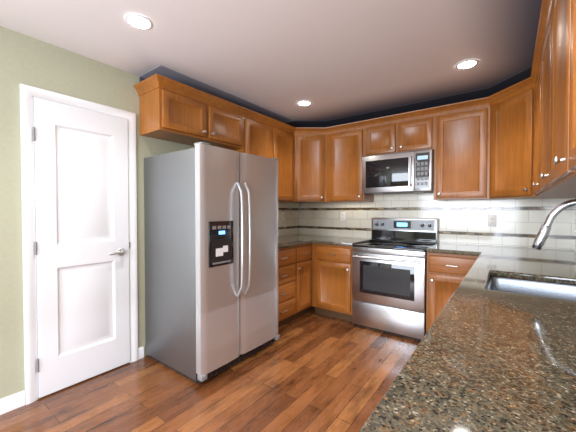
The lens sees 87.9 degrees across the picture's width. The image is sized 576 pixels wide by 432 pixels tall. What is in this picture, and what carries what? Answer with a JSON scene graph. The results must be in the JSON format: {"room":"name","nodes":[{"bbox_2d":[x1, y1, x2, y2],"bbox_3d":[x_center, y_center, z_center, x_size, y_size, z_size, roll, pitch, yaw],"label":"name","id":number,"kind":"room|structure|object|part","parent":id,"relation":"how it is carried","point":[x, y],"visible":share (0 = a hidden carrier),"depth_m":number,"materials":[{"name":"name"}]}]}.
{"room":"kitchen","nodes":[
{"label":"kitchen","id":0,"kind":"room"},
{"bbox_2d":[0,26,298,398],"bbox_3d":[-2.032,0.035,1.716,0.120,2.460,7.440,1,1,37],"label":"wall","id":1,"kind":"structure","parent":0,"point":[30,61],"depth_m":1.98,"materials":[{"name":"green paint"}]},
{"bbox_2d":[0,347,143,414],"bbox_3d":[-2.697,1.236,0.729,0.014,0.095,4.765,1,1,37],"label":"baseboard","id":2,"kind":"structure","parent":1,"relation":"attached to","point":[12,402],"depth_m":1.95,"materials":[{"name":"white paint"}]},
{"bbox_2d":[20,84,137,404],"bbox_3d":[-1.529,0.192,2.276,0.021,2.125,0.749,1,1,37],"label":"door frame","id":3,"kind":"structure","parent":1,"relation":"attached to","point":[28,94],"depth_m":2.02,"materials":[{"name":"white paint"}]},
{"bbox_2d":[32,98,129,397],"bbox_3d":[-1.505,0.221,2.257,0.076,2.043,0.631,1,1,37],"label":"door","id":4,"kind":"structure","parent":1,"relation":"in","point":[81,247],"depth_m":2.23,"materials":[{"name":"white paint"}]},
{"bbox_2d":[138,72,245,150],"bbox_3d":[-0.876,-0.915,2.865,0.337,0.415,0.930,1,1,37],"label":"upper cabinet","id":5,"kind":"object","parent":1,"relation":"attached to","point":[169,110],"depth_m":2.63,"materials":[{"name":"brown wood"}]},
{"bbox_2d":[238,108,293,202],"bbox_3d":[-0.321,-0.658,3.616,0.337,0.955,0.930,1,1,37],"label":"upper cabinet","id":6,"kind":"object","parent":1,"relation":"attached to","point":[266,136],"depth_m":3.58,"materials":[{"name":"brown wood"}]},
{"bbox_2d":[278,202,298,236],"bbox_3d":[-0.283,0.053,3.958,0.008,0.478,1.498,1,1,37],"label":"tile backsplash","id":7,"kind":"structure","parent":1,"relation":"attached to","point":[288,225],"depth_m":4.34,"materials":[{"name":"white tile"}]},
{"bbox_2d":[0,309,420,431],"bbox_3d":[-0.748,1.332,0.785,3.320,0.100,7.440,1,1,37],"label":"floor","id":8,"kind":"structure","parent":0,"point":[312,371],"depth_m":2.13,"materials":[{"name":"brown wood"}]},
{"bbox_2d":[144,142,279,382],"bbox_3d":[-0.643,0.351,2.727,0.868,1.789,0.910,1,1,37],"label":"refrigerator","id":9,"kind":"object","parent":8,"relation":"on","point":[211,253],"visible":1,"depth_m":2.38,"materials":[{"name":"grey metal"}]},
{"bbox_2d":[278,251,297,310],"bbox_3d":[-0.316,0.789,3.398,0.637,0.890,0.536,1,1,37],"label":"base cabinet","id":10,"kind":"object","parent":8,"relation":"on","point":[287,264],"depth_m":3.28,"materials":[{"name":"brown wood"}]},
{"bbox_2d":[298,255,313,302],"bbox_3d":[-0.058,0.783,3.744,0.637,0.890,0.328,1,1,37],"label":"base cabinet","id":11,"kind":"object","parent":8,"relation":"on","point":[305,263],"depth_m":3.59,"materials":[{"name":"brown wood"}]},
{"bbox_2d":[314,243,357,294],"bbox_3d":[0.695,0.782,3.788,0.552,0.890,0.638,1,1,37],"label":"base cabinet","id":12,"kind":"object","parent":8,"relation":"on","point":[332,269],"depth_m":3.53,"materials":[{"name":"brown wood"}]},
{"bbox_2d":[278,235,371,254],"bbox_3d":[0.188,0.319,3.618,1.173,0.038,1.504,1,1,37],"label":"countertop","id":13,"kind":"structure","parent":12,"relation":"on","point":[292,244],"depth_m":3.58,"materials":[{"name":"brown stone"}]},
{"bbox_2d":[278,243,575,431],"bbox_3d":[1.125,0.355,1.659,1.133,0.038,3.530,1,1,37],"label":"countertop","id":14,"kind":"structure","parent":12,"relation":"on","point":[487,359],"depth_m":0.78,"materials":[{"name":"brown stone"}]},
{"bbox_2d":[490,275,575,298],"bbox_3d":[1.254,0.472,1.492,0.470,0.213,0.590,1,1,37],"label":"sink","id":15,"kind":"object","parent":14,"relation":"in","point":[555,287],"depth_m":1.71,"materials":[{"name":"silver metal"}]},
{"bbox_2d":[530,199,575,270],"bbox_3d":[1.356,0.129,1.389,0.345,0.424,0.101,1,1,37],"label":"faucet","id":16,"kind":"object","parent":14,"relation":"on","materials":[{"name":"silver metal"}]},
{"bbox_2d":[352,218,437,340],"bbox_3d":[1.196,0.632,3.353,0.760,1.205,0.714,1,1,37],"label":"range","id":17,"kind":"object","parent":8,"relation":"on","point":[389,270],"visible":0.98,"depth_m":3.15,"materials":[{"name":"grey metal"}]},
{"bbox_2d":[0,0,541,120],"bbox_3d":[-0.748,-1.228,0.738,3.320,0.100,7.440,1,1,37],"label":"ceiling","id":18,"kind":"structure","parent":0,"point":[332,59],"depth_m":2.08,"materials":[{"name":"paint"}]},
{"bbox_2d":[125,13,152,29],"bbox_3d":[-0.917,-1.194,1.843,0.160,0.007,0.160,1,1,37],"label":"recessed light","id":19,"kind":"object","parent":18,"relation":"in","point":[138,21],"visible":1,"depth_m":1.83,"materials":[{"name":"white paint"}]},
{"bbox_2d":[297,100,311,105],"bbox_3d":[0.175,-1.220,3.236,0.160,0.007,0.160,1,1,37],"label":"recessed light","id":20,"kind":"object","parent":18,"relation":"in","point":[304,103],"visible":0.96,"depth_m":3.23,"materials":[{"name":"white paint"}]},
{"bbox_2d":[456,59,478,68],"bbox_3d":[1.424,-1.204,2.377,0.160,0.007,0.160,1,1,37],"label":"recessed light","id":21,"kind":"object","parent":18,"relation":"in","point":[468,63],"visible":1,"depth_m":2.37,"materials":[{"name":"white paint"}]},
{"bbox_2d":[300,193,558,249],"bbox_3d":[1.436,-0.002,3.698,3.080,2.460,0.120,1,1,37],"label":"wall","id":22,"kind":"structure","parent":0,"point":[442,200],"depth_m":3.22,"materials":[{"name":"green paint"}]},
{"bbox_2d":[294,124,325,202],"bbox_3d":[0.257,-0.668,4.125,0.657,0.955,0.577,1,1,37],"label":"upper cabinet","id":23,"kind":"object","parent":22,"relation":"attached to","point":[309,139],"depth_m":3.89,"materials":[{"name":"brown wood"}]},
{"bbox_2d":[326,120,373,202],"bbox_3d":[0.800,-0.663,3.871,0.517,0.955,0.337,1,1,37],"label":"upper cabinet","id":24,"kind":"object","parent":22,"relation":"attached to","point":[345,143],"depth_m":3.74,"materials":[{"name":"brown wood"}]},
{"bbox_2d":[366,108,433,155],"bbox_3d":[1.315,-0.921,3.483,0.766,0.425,0.337,1,1,37],"label":"upper cabinet","id":25,"kind":"object","parent":22,"relation":"attached to","point":[403,131],"depth_m":3.32,"materials":[{"name":"brown wood"}]},
{"bbox_2d":[362,149,433,194],"bbox_3d":[1.275,-0.481,3.438,0.754,0.439,0.445,1,1,37],"label":"microwave","id":26,"kind":"object","parent":25,"relation":"attached to","point":[408,172],"visible":0.98,"depth_m":3.28,"materials":[{"name":"grey metal"}]},
{"bbox_2d":[299,193,575,249],"bbox_3d":[1.397,0.014,3.646,3.076,0.568,0.008,1,1,37],"label":"tile backsplash","id":27,"kind":"structure","parent":22,"relation":"attached to","point":[519,222],"depth_m":3.28,"materials":[{"name":"white tile"}]},
{"bbox_2d":[340,212,344,220],"bbox_3d":[0.755,0.005,4.113,0.074,0.120,0.009,1,1,37],"label":"electrical outlet","id":28,"kind":"object","parent":27,"relation":"attached to","point":[342,216],"visible":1,"depth_m":4.11,"materials":[{"name":"white plastic"}]},
{"bbox_2d":[488,215,495,226],"bbox_3d":[2.117,0.049,3.101,0.074,0.120,0.009,1,1,37],"label":"electrical outlet","id":29,"kind":"object","parent":27,"relation":"attached to","point":[492,220],"visible":1,"depth_m":3.10,"materials":[{"name":"white plastic"}]},
{"bbox_2d":[433,96,485,199],"bbox_3d":[1.817,-0.649,3.114,0.487,0.955,0.337,1,1,37],"label":"upper cabinet","id":30,"kind":"object","parent":22,"relation":"attached to","point":[460,126],"depth_m":2.99,"materials":[{"name":"brown wood"}]},
{"bbox_2d":[486,76,575,199],"bbox_3d":[2.180,-0.641,2.652,0.647,0.955,0.647,1,1,37],"label":"upper cabinet","id":31,"kind":"object","parent":22,"relation":"attached to","point":[513,137],"depth_m":2.63,"materials":[{"name":"brown wood"}]},
{"bbox_3d":[0.135,-1.069,2.185,2.767,0.080,3.210,1,1,37],"label":"crown","id":32,"kind":"part","parent":31,"relation":"part of","materials":[{"name":"brown wood"}]},
{"bbox_3d":[1.933,-0.598,2.616,0.050,0.848,0.407,0,1,-8],"label":"corner door","id":33,"kind":"part","parent":31,"relation":"part of","materials":[{"name":"brown wood"}]},
{"bbox_3d":[0.536,0.070,-0.193,0.120,2.460,7.440,1,1,37],"label":"wall","id":34,"kind":"structure","parent":0,"visible":0},
{"bbox_2d":[530,56,541,198],"bbox_3d":[1.926,-0.629,2.051,0.337,0.955,0.620,1,1,37],"label":"upper cabinet","id":35,"kind":"object","parent":34,"relation":"attached to","point":[533,119],"depth_m":2.33,"materials":[{"name":"brown wood"}]},
{"bbox_2d":[534,4,575,195],"bbox_3d":[1.560,-0.620,1.558,0.337,0.955,0.608,1,1,37],"label":"upper cabinet","id":36,"kind":"object","parent":34,"relation":"attached to","point":[540,189],"depth_m":1.83,"materials":[{"name":"brown wood"}]},
{"bbox_2d":[546,0,575,187],"bbox_3d":[1.208,-0.612,1.086,0.337,0.955,0.570,1,1,37],"label":"upper cabinet","id":37,"kind":"object","parent":34,"relation":"attached to","point":[553,8],"depth_m":1.34,"materials":[{"name":"brown wood"}]},
{"bbox_2d":[562,0,575,179],"bbox_3d":[0.868,-0.603,0.629,0.337,0.955,0.570,1,1,37],"label":"upper cabinet","id":38,"kind":"object","parent":34,"relation":"attached to","point":[568,6],"depth_m":0.98,"materials":[{"name":"brown wood"}]},
{"bbox_2d":[575,206,575,250],"bbox_3d":[1.579,0.102,1.319,0.008,0.478,3.510,1,1,37],"label":"tile backsplash","id":39,"kind":"structure","parent":34,"relation":"attached to","point":[575,228],"depth_m":2.72,"materials":[{"name":"tile"}]}
]}

